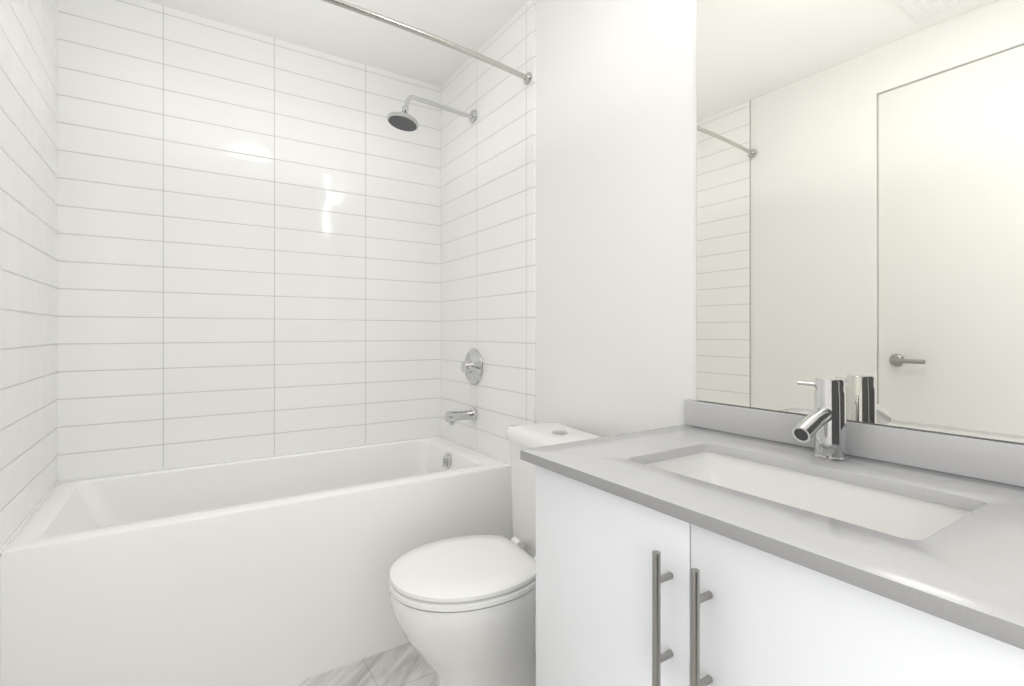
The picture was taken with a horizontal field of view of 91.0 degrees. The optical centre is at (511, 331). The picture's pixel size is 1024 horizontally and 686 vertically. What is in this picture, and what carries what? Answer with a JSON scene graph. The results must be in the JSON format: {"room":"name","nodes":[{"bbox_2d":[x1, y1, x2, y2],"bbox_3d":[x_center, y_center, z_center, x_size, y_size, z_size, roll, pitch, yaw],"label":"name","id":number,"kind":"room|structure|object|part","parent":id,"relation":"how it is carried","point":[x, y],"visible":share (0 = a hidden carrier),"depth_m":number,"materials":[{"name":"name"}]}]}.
{"room":"bathroom","nodes":[
{"label":"bathroom","id":0,"kind":"room"},
{"bbox_2d":[145,0,529,85],"bbox_3d":[-0.178,-1.335,0.953,1.720,0.100,3.250,0,0,-33],"label":"ceiling","id":1,"kind":"structure","parent":0,"point":[338,31],"depth_m":2.11,"materials":[{"name":"white paint"}]},
{"bbox_2d":[288,642,436,685],"bbox_3d":[-0.178,1.165,0.953,1.720,0.100,3.250,0,0,-33],"label":"floor","id":2,"kind":"structure","parent":0,"point":[407,664],"depth_m":1.65,"materials":[{"name":"tile"}]},
{"bbox_2d":[0,435,511,685],"bbox_3d":[-0.816,0.825,1.932,1.503,0.579,0.696,0,0,-33],"label":"bathtub","id":3,"kind":"object","parent":2,"relation":"on","point":[270,570],"visible":0.77,"depth_m":1.57,"materials":[{"name":"white ceramic"}]},
{"bbox_2d":[389,422,599,685],"bbox_3d":[-0.043,0.714,1.486,0.628,0.802,0.404,0,0,-26],"label":"toilet","id":4,"kind":"object","parent":2,"relation":"on","point":[464,609],"visible":0.71,"depth_m":1.35,"materials":[{"name":"white ceramic"}]},
{"bbox_3d":[-0.144,0.690,1.437,0.405,0.021,0.368,0,0,-26],"label":"seat","id":5,"kind":"part","parent":4,"relation":"part of","materials":[{"name":"white plastic"}]},
{"bbox_3d":[-0.086,0.909,1.466,0.530,0.412,0.358,0,0,-26],"label":"bowl","id":6,"kind":"part","parent":4,"relation":"part of","materials":[{"name":"white ceramic"}]},
{"bbox_3d":[0.148,0.339,1.580,0.201,0.043,0.404,0,0,-26],"label":"lid","id":7,"kind":"part","parent":4,"relation":"part of","materials":[{"name":"white ceramic"}]},
{"bbox_2d":[520,378,1023,685],"bbox_3d":[0.461,0.603,0.847,0.559,1.024,0.820,0,0,-33],"label":"bathroom vanity","id":8,"kind":"object","parent":2,"relation":"on","point":[825,542],"visible":1,"depth_m":0.76,"materials":[{"name":"white wood"}]},
{"bbox_3d":[0.239,0.420,0.711,0.038,0.200,0.078,0,0,-33],"label":"handle","id":9,"kind":"part","parent":8,"relation":"part of","materials":[{"name":"silver metal"}]},
{"bbox_2d":[791,378,849,460],"bbox_3d":[0.580,0.167,0.971,0.145,0.154,0.086,0,0,-33],"label":"faucet","id":10,"kind":"object","parent":8,"relation":"on","point":[827,423],"depth_m":0.96,"materials":[{"name":"grey metal"}]},
{"bbox_2d":[536,0,1023,443],"bbox_3d":[0.500,-0.085,1.394,0.100,2.400,3.050,0,0,-33],"label":"wall","id":11,"kind":"structure","parent":0,"point":[616,217],"depth_m":1.57,"materials":[{"name":"white paint"}]},
{"bbox_2d":[440,0,535,536],"bbox_3d":[-0.145,-0.085,2.287,0.008,2.400,0.850,0,0,-33],"label":"tile","id":12,"kind":"structure","parent":11,"relation":"attached to","point":[488,234],"depth_m":2.19,"materials":[{"name":"white tile"}]},
{"bbox_2d":[321,0,531,84],"bbox_3d":[-0.553,-0.985,1.528,1.502,0.044,0.092,0,0,-33],"label":"curtain rod","id":13,"kind":"object","parent":12,"relation":"attached to","point":[526,77],"visible":1,"depth_m":1.67,"materials":[{"name":"grey metal"}]},
{"bbox_2d":[387,95,476,130],"bbox_3d":[-0.348,-0.949,2.214,0.410,0.153,0.136,0,0,-33],"label":"shower head","id":14,"kind":"object","parent":12,"relation":"attached to","point":[404,120],"visible":1,"depth_m":2.15},
{"bbox_2d":[445,408,476,424],"bbox_3d":[-0.233,0.382,2.289,0.136,0.065,0.060,0,0,-33],"label":"tub spout","id":15,"kind":"object","parent":12,"relation":"attached to","point":[451,417],"visible":1,"depth_m":2.27,"materials":[{"name":"silver metal"}]},
{"bbox_2d":[461,349,482,384],"bbox_3d":[-0.196,0.160,2.306,0.054,0.166,0.178,0,0,-33],"label":"tub valve","id":16,"kind":"object","parent":12,"relation":"attached to","point":[472,366],"visible":1,"depth_m":2.29,"materials":[{"name":"silver metal"}]},
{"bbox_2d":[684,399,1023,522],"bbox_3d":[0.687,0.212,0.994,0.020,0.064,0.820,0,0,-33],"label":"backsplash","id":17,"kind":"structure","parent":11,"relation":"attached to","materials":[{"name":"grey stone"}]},
{"bbox_2d":[697,0,1023,442],"bbox_3d":[0.702,-0.404,0.986,0.006,1.163,0.790,0,0,-33],"label":"mirror","id":18,"kind":"object","parent":11,"relation":"attached to","point":[860,197],"visible":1,"depth_m":0.99,"materials":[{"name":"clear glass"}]},
{"bbox_3d":[-1.038,-0.085,2.273,1.720,2.400,0.100,0,0,-33],"label":"wall","id":19,"kind":"structure","parent":0,"visible":0},
{"bbox_2d":[58,0,439,480],"bbox_3d":[-1.008,-0.358,2.227,1.504,1.855,0.008,0,0,-33],"label":"tile","id":20,"kind":"structure","parent":19,"relation":"attached to","point":[248,244],"depth_m":2.11,"materials":[{"name":"white tile"}]},
{"bbox_3d":[-0.857,-0.085,0.511,0.100,2.400,3.050,0,0,-33],"label":"wall","id":21,"kind":"structure","parent":0,"visible":0},
{"bbox_2d":[0,0,57,554],"bbox_3d":[-1.426,-0.085,1.483,0.008,2.400,0.800,0,0,-33],"label":"tile","id":22,"kind":"structure","parent":21,"relation":"attached to","point":[28,255],"depth_m":1.47,"materials":[{"name":"white tile"}]}
]}

